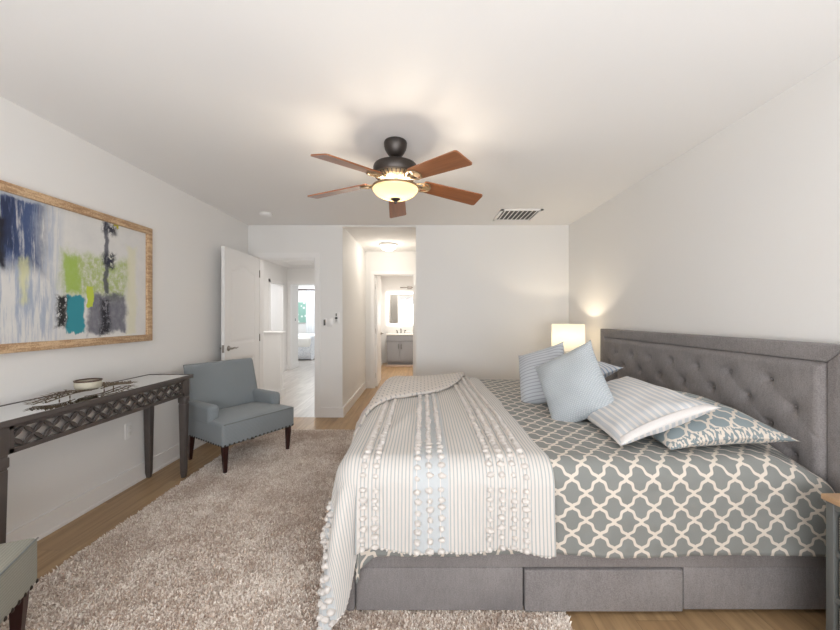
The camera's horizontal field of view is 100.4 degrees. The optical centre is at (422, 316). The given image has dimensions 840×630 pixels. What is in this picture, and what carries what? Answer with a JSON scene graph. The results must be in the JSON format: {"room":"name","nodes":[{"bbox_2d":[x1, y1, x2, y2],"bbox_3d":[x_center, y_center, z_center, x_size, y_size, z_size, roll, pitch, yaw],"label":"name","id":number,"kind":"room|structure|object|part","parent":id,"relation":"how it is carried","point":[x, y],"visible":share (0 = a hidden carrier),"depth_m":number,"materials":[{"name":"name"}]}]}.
{"room":"bedroom","nodes":[
{"label":"bedroom","id":0,"kind":"room"},
{"bbox_2d":[0,96,247,533],"bbox_3d":[-2.268,0.063,1.575,0.100,2.440,5.750,0,0,0],"label":"wall","id":1,"kind":"structure","parent":0,"point":[37,154],"depth_m":2.47,"materials":[{"name":"paint"}]},
{"bbox_2d":[0,180,152,353],"bbox_3d":[-2.197,-0.255,2.072,0.039,0.900,1.505,0,0,0],"label":"abstract painting","id":2,"kind":"object","parent":1,"relation":"attached to","point":[72,275],"visible":1,"depth_m":2.16,"materials":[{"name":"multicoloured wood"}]},
{"bbox_2d":[6,438,206,542],"bbox_3d":[-2.211,1.220,1.575,0.014,0.125,5.750,0,0,0],"label":"baseboard","id":3,"kind":"structure","parent":1,"relation":"attached to","point":[38,526],"depth_m":2.29,"materials":[{"name":"white paint"}]},
{"bbox_2d":[125,422,132,439],"bbox_3d":[-2.213,0.863,2.640,0.009,0.115,0.070,0,0,0],"label":"wall outlet","id":4,"kind":"object","parent":1,"relation":"attached to","point":[128,427],"visible":1,"depth_m":2.63,"materials":[{"name":"white paint"}]},
{"bbox_2d":[263,333,282,389],"bbox_3d":[-2.743,0.775,5.560,1.015,1.015,0.120,0,0,0],"label":"wall","id":5,"kind":"structure","parent":0,"point":[272,342],"depth_m":5.50,"materials":[{"name":"paint"}]},
{"bbox_2d":[263,331,285,332],"bbox_3d":[-2.745,0.253,5.560,1.080,0.030,0.170,0,0,0],"label":"trim","id":6,"kind":"structure","parent":5,"relation":"on","point":[263,331],"depth_m":5.48,"materials":[{"name":"white paint"}]},
{"bbox_2d":[270,388,284,397],"bbox_3d":[-2.735,1.220,5.560,1.030,0.125,0.150,0,0,0],"label":"baseboard","id":7,"kind":"structure","parent":5,"relation":"attached to","point":[282,391],"depth_m":5.51,"materials":[{"name":"white paint"}]},
{"bbox_2d":[263,260,286,365],"bbox_3d":[-3.300,0.063,6.480,0.100,2.440,3.840,0,0,0],"label":"wall","id":8,"kind":"structure","parent":0,"point":[272,271],"depth_m":7.95,"materials":[{"name":"paint"}]},
{"bbox_2d":[269,279,283,370],"bbox_3d":[-3.242,0.248,7.785,0.016,2.070,0.790,0,0,0],"label":"trim","id":9,"kind":"structure","parent":8,"relation":"attached to","point":[270,280],"depth_m":7.62,"materials":[{"name":"white paint"}]},
{"bbox_2d":[271,284,314,363],"bbox_3d":[-3.650,0.063,10.405,4.300,2.440,3.790,0,0,0],"label":"wall","id":10,"kind":"structure","parent":0,"point":[297,295],"depth_m":8.85,"materials":[{"name":"paint"}]},
{"bbox_2d":[292,362,298,368],"bbox_3d":[-3.173,1.220,8.730,0.014,0.125,0.440,0,0,0],"label":"baseboard","id":11,"kind":"structure","parent":10,"relation":"attached to","point":[294,365],"depth_m":8.72,"materials":[{"name":"white paint"}]},
{"bbox_2d":[298,302,305,322],"bbox_3d":[-4.160,-0.137,12.177,0.400,0.740,0.046,0,0,0],"label":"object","id":12,"kind":"object","parent":10,"relation":"attached to","point":[301,305],"visible":0.56,"depth_m":12.15,"materials":[{"name":"green glass"}]},
{"bbox_3d":[-3.400,-0.917,12.114,2.000,0.044,0.172,0,0,0],"label":"curtain rod","id":13,"kind":"object","parent":10,"relation":"attached to","visible":0},
{"bbox_2d":[306,288,314,333],"bbox_3d":[-3.771,0.133,12.072,0.506,2.200,0.064,0,0,0],"label":"curtain","id":14,"kind":"object","parent":13,"relation":"hanging from","point":[310,294],"visible":0.36,"depth_m":12.08,"materials":[{"name":"white fabric"}]},
{"bbox_2d":[287,268,314,280],"bbox_3d":[-2.239,0.063,8.455,2.222,2.440,0.110,0,0,0],"label":"wall","id":15,"kind":"structure","parent":0,"point":[293,274],"depth_m":8.40,"materials":[{"name":"paint"}]},
{"bbox_2d":[287,281,314,369],"bbox_3d":[-2.740,0.224,8.455,0.996,2.118,0.142,0,0,0],"label":"trim","id":16,"kind":"structure","parent":15,"relation":"attached to","point":[289,283],"depth_m":8.38,"materials":[{"name":"white paint"}]},
{"bbox_2d":[344,229,365,404],"bbox_3d":[-1.073,0.063,5.405,0.110,2.440,1.690,0,0,0],"label":"wall","id":17,"kind":"structure","parent":0,"point":[354,254],"depth_m":5.23,"materials":[{"name":"paint"}]},
{"bbox_2d":[343,381,369,415],"bbox_3d":[-0.551,1.220,5.350,0.934,0.125,1.800,0,0,0],"label":"baseboard","id":18,"kind":"structure","parent":17,"relation":"attached to","point":[353,399],"depth_m":5.24,"materials":[{"name":"white paint"}]},
{"bbox_2d":[343,225,415,228],"bbox_3d":[-0.551,-1.147,4.505,0.934,0.020,0.110,0,0,0],"label":"wall passage header","id":19,"kind":"structure","parent":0,"point":[344,226],"depth_m":4.45,"materials":[{"name":"paint"}]},
{"bbox_2d":[366,252,415,387],"bbox_3d":[-0.225,0.063,6.305,2.050,2.440,0.110,0,0,0],"label":"wall","id":20,"kind":"structure","parent":0,"point":[375,261],"depth_m":6.25,"materials":[{"name":"paint"}]},
{"bbox_2d":[371,271,415,387],"bbox_3d":[-0.514,0.239,6.305,0.824,2.088,0.142,0,0,0],"label":"trim","id":21,"kind":"structure","parent":20,"relation":"attached to","point":[373,273],"depth_m":6.23,"materials":[{"name":"white paint"}]},
{"bbox_2d":[378,276,412,357],"bbox_3d":[-0.225,0.063,8.040,2.050,2.440,3.360,0,0,0],"label":"wall","id":22,"kind":"structure","parent":0,"point":[388,283],"depth_m":9.62,"materials":[{"name":"paint"}]},
{"bbox_2d":[375,276,383,385],"bbox_3d":[-0.828,0.268,6.693,0.152,2.010,0.701,0,0,-5],"label":"door","id":23,"kind":"structure","parent":22,"relation":"in","point":[378,333],"depth_m":6.37,"materials":[{"name":"white paint"}]},
{"bbox_2d":[381,358,387,362],"bbox_3d":[-0.225,1.220,7.990,1.850,0.125,3.260,0,0,0],"label":"baseboard","id":24,"kind":"structure","parent":22,"relation":"attached to","point":[383,360],"depth_m":9.61,"materials":[{"name":"white paint"}]},
{"bbox_2d":[387,292,412,325],"bbox_3d":[-0.585,-0.207,9.602,0.800,0.920,0.035,0,0,0],"label":"vanity mirror","id":25,"kind":"object","parent":22,"relation":"attached to","point":[399,304],"visible":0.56,"depth_m":9.59,"materials":[{"name":"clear mirror"}]},
{"bbox_2d":[248,225,568,406],"bbox_3d":[-0.695,0.063,4.505,5.310,2.440,0.110,0,0,0],"label":"wall","id":26,"kind":"structure","parent":0,"point":[488,296],"depth_m":4.45,"materials":[{"name":"paint"}]},
{"bbox_2d":[220,246,259,388],"bbox_3d":[-2.111,0.268,4.058,0.152,2.010,0.776,0,0,-4],"label":"door","id":27,"kind":"structure","parent":26,"relation":"in","point":[240,272],"depth_m":3.99,"materials":[{"name":"white paint"}]},
{"bbox_3d":[-2.093,0.343,3.779,0.152,0.060,0.141,0,0,0],"label":"handle","id":28,"kind":"part","parent":27,"relation":"part of","materials":[{"name":"silver metal"}]},
{"bbox_2d":[253,253,319,417],"bbox_3d":[-1.724,0.238,4.505,0.843,2.090,0.142,0,0,0],"label":"trim","id":29,"kind":"structure","parent":26,"relation":"attached to","point":[262,256],"depth_m":4.43,"materials":[{"name":"white paint"}]},
{"bbox_2d":[323,318,326,326],"bbox_3d":[-1.243,0.078,4.441,0.050,0.110,0.019,0,0,0],"label":"light switch","id":30,"kind":"object","parent":26,"relation":"attached to","point":[324,319],"visible":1,"depth_m":4.44,"materials":[{"name":"white paint"}]},
{"bbox_2d":[327,318,332,326],"bbox_3d":[-1.175,0.075,4.442,0.070,0.115,0.016,0,0,0],"label":"light switch","id":31,"kind":"object","parent":26,"relation":"attached to","point":[329,320],"visible":1,"depth_m":4.44,"materials":[{"name":"white paint"}]},
{"bbox_2d":[320,407,343,417],"bbox_3d":[-0.179,1.220,4.443,4.078,0.125,0.014,0,0,0],"label":"baseboard","id":32,"kind":"structure","parent":26,"relation":"attached to","point":[325,412],"depth_m":4.44,"materials":[{"name":"white paint"}]},
{"bbox_2d":[334,312,339,323],"bbox_3d":[-1.093,0.023,4.437,0.075,0.145,0.026,0,0,0],"label":"remote","id":33,"kind":"object","parent":26,"relation":"attached to","point":[336,314],"visible":1,"depth_m":4.44,"materials":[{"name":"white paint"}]},
{"bbox_2d":[0,0,839,267],"bbox_3d":[-1.870,-1.207,5.550,7.860,0.100,14.100,0,0,0],"label":"ceiling","id":34,"kind":"structure","parent":0,"point":[559,108],"depth_m":1.78,"materials":[{"name":"paint"}]},
{"bbox_2d":[259,212,272,216],"bbox_3d":[-1.760,-1.139,3.930,0.140,0.037,0.140,0,0,0],"label":"smoke detector","id":35,"kind":"object","parent":34,"relation":"attached to","point":[264,214],"visible":1,"depth_m":3.89,"materials":[{"name":"white paint"}]},
{"bbox_2d":[379,242,397,250],"bbox_3d":[-0.550,-1.101,5.620,0.300,0.112,0.300,0,0,0],"label":"flush ceiling light","id":36,"kind":"object","parent":34,"relation":"attached to","point":[387,246],"visible":1,"depth_m":5.53,"materials":[{"name":"white glass"}]},
{"bbox_3d":[-0.550,-1.088,5.620,0.270,0.086,0.270,0,0,0],"label":"lamp shade","id":37,"kind":"part","parent":36,"relation":"part of","materials":[{"name":"white glass"}]},
{"bbox_2d":[308,136,482,217],"bbox_3d":[-0.185,-0.952,2.369,1.220,0.411,1.162,0,0,0],"label":"ceiling fan","id":38,"kind":"object","parent":34,"relation":"hanging from","point":[395,174],"visible":1,"depth_m":2.23,"materials":[{"name":"brown wood"}]},
{"bbox_3d":[-0.573,-0.864,2.423,0.435,0.008,0.142,-6,12,14],"label":"blade","id":39,"kind":"part","parent":38,"relation":"part of","materials":[{"name":"brown wood"}]},
{"bbox_3d":[-0.418,-0.864,1.997,0.142,0.008,0.435,16,15,34],"label":"blade","id":40,"kind":"part","parent":38,"relation":"part of","materials":[{"name":"brown wood"}]},
{"bbox_3d":[-0.180,-0.811,2.325,0.306,0.071,0.306,0,0,0],"label":"lamp shade","id":41,"kind":"part","parent":38,"relation":"part of","materials":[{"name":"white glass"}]},
{"bbox_3d":[-0.198,-0.864,2.730,0.142,0.008,0.435,-13,-5,-4],"label":"blade","id":42,"kind":"part","parent":38,"relation":"part of","materials":[{"name":"brown wood"}]},
{"bbox_3d":[0.083,-0.864,2.017,0.142,0.008,0.435,17,-5,-41],"label":"blade","id":43,"kind":"part","parent":38,"relation":"part of","materials":[{"name":"brown wood"}]},
{"bbox_3d":[0.201,-0.864,2.464,0.435,0.008,0.142,6,-15,-20],"label":"blade","id":44,"kind":"part","parent":38,"relation":"part of","materials":[{"name":"brown wood"}]},
{"bbox_2d":[493,209,542,220],"bbox_3d":[1.075,-1.150,3.990,0.456,0.014,0.430,0,0,0],"label":"ceiling vent","id":45,"kind":"object","parent":34,"relation":"in","point":[504,214],"visible":1,"depth_m":3.97,"materials":[{"name":"white metal"}]},
{"bbox_2d":[37,358,825,629],"bbox_3d":[-1.870,1.333,5.550,7.860,0.100,14.100,0,0,0],"label":"floor","id":46,"kind":"structure","parent":0,"point":[58,546],"depth_m":2.08,"materials":[{"name":"brown wood"}]},
{"bbox_2d":[0,374,192,543],"bbox_3d":[-2.035,0.875,2.178,0.361,0.815,1.315,0,0,0],"label":"console table","id":47,"kind":"object","parent":46,"relation":"on","point":[23,426],"visible":1,"depth_m":2.00,"materials":[{"name":"grey paint"}]},
{"bbox_3d":[-1.905,0.889,1.563,0.060,0.787,0.060,0,0,0],"label":"leg","id":48,"kind":"part","parent":47,"relation":"part of","materials":[{"name":"grey paint"}]},
{"bbox_2d":[24,380,136,404],"bbox_3d":[-2.033,0.447,2.130,0.155,0.043,0.664,0,0,0],"label":"centrepiece","id":49,"kind":"object","parent":47,"relation":"on","point":[107,384],"visible":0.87,"depth_m":1.99,"materials":[{"name":"brown metal"}]},
{"bbox_2d":[73,378,102,389],"bbox_3d":[-2.035,0.411,2.130,0.131,0.053,0.131,0,0,0],"label":"bowl","id":50,"kind":"object","parent":49,"relation":"on","point":[88,383],"visible":0.99,"depth_m":2.09,"materials":[{"name":"beige ceramic"}]},
{"bbox_2d":[0,375,185,421],"bbox_3d":[-2.037,0.472,2.178,0.335,0.004,1.287,0,0,0],"label":"tabletop","id":51,"kind":"object","parent":47,"relation":"on","point":[17,411],"depth_m":1.98,"materials":[{"name":"silver glass"}]},
{"bbox_3d":[-1.889,0.562,2.178,0.020,0.132,1.173,0,0,0],"label":"apron frame","id":52,"kind":"part","parent":47,"relation":"part of","materials":[{"name":"grey paint"}]},
{"bbox_2d":[14,383,180,446],"bbox_3d":[-1.900,0.562,2.178,0.006,0.112,1.153,0,0,0],"label":"mirror","id":53,"kind":"object","parent":47,"relation":"attached to","point":[42,430],"depth_m":1.98,"materials":[{"name":"white mirror"}]},
{"bbox_3d":[-2.184,0.889,2.792,0.060,0.787,0.060,0,0,0],"label":"leg","id":54,"kind":"part","parent":47,"relation":"part of","materials":[{"name":"grey paint"}]},
{"bbox_3d":[-1.905,0.889,2.792,0.060,0.787,0.060,0,0,0],"label":"leg","id":55,"kind":"part","parent":47,"relation":"part of","materials":[{"name":"grey paint"}]},
{"bbox_2d":[0,429,572,629],"bbox_3d":[-0.614,1.270,2.223,2.495,0.024,3.389,0,0,0],"label":"shag rug","id":56,"kind":"object","parent":46,"relation":"on","point":[240,548],"visible":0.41,"depth_m":1.77,"materials":[{"name":"beige carpet"}]},
{"bbox_2d":[0,537,38,629],"bbox_3d":[-1.686,0.857,0.930,0.705,0.836,0.690,0,0,-25],"label":"armchair","id":57,"kind":"object","parent":56,"relation":"on","point":[18,559],"visible":1,"depth_m":1.29,"materials":[{"name":"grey fabric"}]},
{"bbox_3d":[-1.601,0.860,0.970,0.500,0.050,0.672,0,0,-25],"label":"seat","id":58,"kind":"part","parent":57,"relation":"part of","materials":[{"name":"grey fabric"}]},
{"bbox_3d":[-1.534,1.151,1.332,0.044,0.225,0.044,0,0,-25],"label":"leg","id":59,"kind":"part","parent":57,"relation":"part of","materials":[{"name":"brown wood"}]},
{"bbox_2d":[183,358,293,472],"bbox_3d":[-1.694,0.852,3.226,0.705,0.836,0.690,0,0,32],"label":"armchair","id":60,"kind":"object","parent":56,"relation":"on","point":[227,407],"visible":0.92,"depth_m":3.15,"materials":[{"name":"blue fabric"}]},
{"bbox_3d":[-2.044,1.151,3.090,0.074,0.237,0.044,0,0,32],"label":"leg","id":61,"kind":"part","parent":60,"relation":"part of","materials":[{"name":"brown wood"}]},
{"bbox_3d":[-1.889,0.823,2.999,0.390,0.165,0.095,0,0,32],"label":"armrest","id":62,"kind":"part","parent":60,"relation":"part of","materials":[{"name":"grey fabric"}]},
{"bbox_3d":[-1.905,0.696,3.356,0.210,0.524,0.670,0,0,32],"label":"backrest","id":63,"kind":"part","parent":60,"relation":"part of","materials":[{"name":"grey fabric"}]},
{"bbox_3d":[-1.588,1.145,2.810,0.044,0.225,0.044,0,0,32],"label":"leg","id":64,"kind":"part","parent":60,"relation":"part of","materials":[{"name":"brown wood"}]},
{"bbox_3d":[-1.653,0.951,3.202,0.600,0.185,0.680,0,0,32],"label":"seat","id":65,"kind":"part","parent":60,"relation":"part of","materials":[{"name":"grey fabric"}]},
{"bbox_3d":[-1.614,0.855,3.178,0.500,0.050,0.672,0,0,32],"label":"seat","id":66,"kind":"part","parent":60,"relation":"part of","materials":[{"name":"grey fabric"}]},
{"bbox_3d":[-1.579,0.823,3.504,0.390,0.165,0.095,0,0,32],"label":"armrest","id":67,"kind":"part","parent":60,"relation":"part of","materials":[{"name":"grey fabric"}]},
{"bbox_3d":[-1.275,1.145,3.322,0.044,0.225,0.044,0,0,32],"label":"leg","id":68,"kind":"part","parent":60,"relation":"part of","materials":[{"name":"brown wood"}]},
{"bbox_2d":[346,329,839,610],"bbox_3d":[0.763,0.703,2.473,2.186,1.160,2.035,0,0,0],"label":"upholstered bed","id":69,"kind":"object","parent":56,"relation":"on","point":[792,388],"visible":0.41,"depth_m":1.50,"materials":[{"name":"grey fabric"}]},
{"bbox_3d":[-0.310,1.074,2.475,0.039,0.382,1.958,0,0,0],"label":"footboard","id":70,"kind":"part","parent":69,"relation":"part of","materials":[{"name":"grey fabric"}]},
{"bbox_3d":[0.733,1.099,1.525,2.035,0.323,0.050,0,0,0],"label":"rail","id":71,"kind":"part","parent":69,"relation":"part of","materials":[{"name":"grey fabric"}]},
{"bbox_2d":[355,379,834,583],"bbox_3d":[0.700,0.863,2.475,2.096,0.504,2.051,0,0,0],"label":"coverlet","id":72,"kind":"object","parent":69,"relation":"on","point":[641,498],"visible":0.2,"depth_m":1.47,"materials":[{"name":"grey fabric"}]},
{"bbox_2d":[316,372,555,629],"bbox_3d":[0.068,0.902,2.434,1.050,0.718,2.239,0,0,0],"label":"throw blanket","id":73,"kind":"object","parent":72,"relation":"on","point":[432,464],"visible":1,"depth_m":1.45,"materials":[{"name":"white fabric"}]},
{"bbox_2d":[518,341,563,403],"bbox_3d":[0.860,0.430,2.520,0.230,0.509,0.499,0,0,-44],"label":"cushion","id":74,"kind":"object","parent":72,"relation":"on","point":[531,391],"visible":0.56,"depth_m":2.49,"materials":[{"name":"grey fabric"}]},
{"bbox_2d":[535,340,614,421],"bbox_3d":[0.911,0.422,2.120,0.563,0.562,0.254,0,0,41],"label":"cushion","id":75,"kind":"object","parent":72,"relation":"on","point":[574,385],"visible":0.9,"depth_m":2.04,"materials":[{"name":"fabric"}]},
{"bbox_2d":[598,361,622,377],"bbox_3d":[1.270,0.494,2.980,0.491,0.255,0.700,0,0,0],"label":"striped pillow","id":76,"kind":"object","parent":72,"relation":"on","point":[607,369],"visible":0.06,"depth_m":2.67,"materials":[{"name":"white fabric"}]},
{"bbox_2d":[587,376,720,445],"bbox_3d":[1.135,0.495,1.965,0.426,0.230,0.824,0,0,5],"label":"striped pillow","id":77,"kind":"object","parent":72,"relation":"on","point":[640,409],"visible":0.78,"depth_m":1.69,"materials":[{"name":"white fabric"}]},
{"bbox_2d":[650,390,799,449],"bbox_3d":[1.389,0.527,1.920,0.554,0.206,0.762,0,0,2],"label":"pillow","id":78,"kind":"object","parent":72,"relation":"on","point":[725,425],"visible":0.42,"depth_m":1.59,"materials":[{"name":"fabric"}]},
{"bbox_3d":[1.813,0.679,3.451,0.086,1.107,0.078,0,0,0],"label":"headboard frame","id":79,"kind":"part","parent":69,"relation":"part of","materials":[{"name":"grey fabric"}]},
{"bbox_3d":[0.775,1.173,1.522,0.676,0.179,0.056,0,0,0],"label":"drawer","id":80,"kind":"part","parent":69,"relation":"part of","materials":[{"name":"grey fabric"}]},
{"bbox_3d":[1.772,0.563,2.473,0.042,0.720,1.875,0,0,0],"label":"tufted panel","id":81,"kind":"part","parent":69,"relation":"part of","materials":[{"name":"grey fabric"}]},
{"bbox_3d":[1.813,0.162,2.473,0.086,0.078,2.029,0,0,0],"label":"headboard frame","id":82,"kind":"part","parent":69,"relation":"part of","materials":[{"name":"grey fabric"}]},
{"bbox_3d":[1.813,0.680,1.494,0.086,1.106,0.078,0,0,0],"label":"headboard frame","id":83,"kind":"part","parent":69,"relation":"part of","materials":[{"name":"grey fabric"}]},
{"bbox_2d":[298,333,314,359],"bbox_3d":[-3.750,0.921,11.027,1.095,0.703,1.653,0,0,0],"label":"bed","id":84,"kind":"object","parent":46,"relation":"on","point":[306,342],"visible":0.44,"depth_m":10.22,"materials":[{"name":"white fabric"}]},
{"bbox_3d":[-3.750,0.763,11.000,0.950,0.300,1.600,0,0,0],"label":"mattress","id":85,"kind":"part","parent":84,"relation":"part of","materials":[{"name":"white fabric"}]},
{"bbox_2d":[385,364,412,366],"bbox_3d":[-0.580,1.271,9.030,0.750,0.020,0.420,0,0,0],"label":"bath mat","id":86,"kind":"object","parent":46,"relation":"on","point":[387,365],"visible":0.51,"depth_m":8.97,"materials":[{"name":"beige fabric"}]},
{"bbox_2d":[386,330,412,364],"bbox_3d":[-0.585,0.833,9.325,0.720,0.900,0.586,0,0,0],"label":"bathroom vanity","id":87,"kind":"object","parent":46,"relation":"on","point":[400,344],"visible":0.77,"depth_m":9.06,"materials":[{"name":"grey paint"}]},
{"bbox_3d":[-0.755,0.908,9.067,0.320,0.490,0.022,0,0,0],"label":"door","id":88,"kind":"part","parent":87,"relation":"part of","materials":[{"name":"grey paint"}]},
{"bbox_2d":[386,330,412,334],"bbox_3d":[-0.585,0.437,9.335,0.720,0.108,0.565,0,0,0],"label":"countertop","id":89,"kind":"structure","parent":87,"relation":"on","point":[390,332],"depth_m":9.58,"materials":[{"name":"white stone"}]},
{"bbox_3d":[-0.585,0.576,9.069,0.660,0.135,0.018,0,0,0],"label":"drawer","id":90,"kind":"part","parent":87,"relation":"part of","materials":[{"name":"grey paint"}]},
{"bbox_3d":[-0.415,0.908,9.067,0.320,0.490,0.022,0,0,0],"label":"door","id":91,"kind":"part","parent":87,"relation":"part of","materials":[{"name":"grey paint"}]},
{"bbox_2d":[821,493,839,629],"bbox_3d":[1.679,0.977,1.090,0.333,0.612,0.480,0,0,0],"label":"nightstand","id":92,"kind":"object","parent":46,"relation":"on","point":[832,500],"visible":0.99,"depth_m":1.30,"materials":[{"name":"beige wood"}]},
{"bbox_3d":[1.538,0.988,1.307,0.036,0.590,0.026,0,0,0],"label":"leg","id":93,"kind":"part","parent":92,"relation":"part of","materials":[{"name":"grey wood"}]},
{"bbox_3d":[1.673,0.958,1.099,0.303,0.530,0.438,0,0,0],"label":"panel","id":94,"kind":"part","parent":92,"relation":"part of","materials":[{"name":"grey wood"}]},
{"bbox_2d":[835,551,839,558],"bbox_3d":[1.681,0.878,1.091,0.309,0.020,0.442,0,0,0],"label":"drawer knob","id":95,"kind":"object","parent":92,"relation":"attached to","point":[837,553],"depth_m":1.29,"materials":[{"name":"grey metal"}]},
{"bbox_2d":[835,597,839,604],"bbox_3d":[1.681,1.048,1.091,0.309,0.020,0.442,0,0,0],"label":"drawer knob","id":96,"kind":"object","parent":92,"relation":"attached to","point":[837,599],"depth_m":1.29,"materials":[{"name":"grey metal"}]},
{"bbox_2d":[839,562,839,595],"bbox_3d":[1.671,0.966,1.098,0.287,0.140,0.386,0,0,0],"label":"wicker basket","id":97,"kind":"object","parent":92,"relation":"on","point":[839,562],"visible":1,"depth_m":1.28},
{"bbox_2d":[839,517,839,549],"bbox_3d":[1.671,0.798,1.098,0.287,0.135,0.386,0,0,0],"label":"wicker basket","id":98,"kind":"object","parent":92,"relation":"on","point":[839,517],"visible":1,"depth_m":1.28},
{"bbox_3d":[1.593,0.983,3.800,0.474,0.600,0.480,0,0,0],"label":"nightstand","id":99,"kind":"object","parent":46,"relation":"on","visible":0},
{"bbox_2d":[551,324,584,353],"bbox_3d":[1.575,0.384,3.790,0.338,0.598,0.338,0,0,0],"label":"bedside lamp","id":100,"kind":"object","parent":99,"relation":"on","point":[573,335],"visible":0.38,"depth_m":3.64,"materials":[{"name":"white fabric"}]},
{"bbox_2d":[569,57,839,360],"bbox_3d":[1.910,0.063,1.575,0.100,2.440,5.750,0,0,0],"label":"wall","id":101,"kind":"structure","parent":0,"point":[737,235],"depth_m":2.09,"materials":[{"name":"paint"}]}
]}

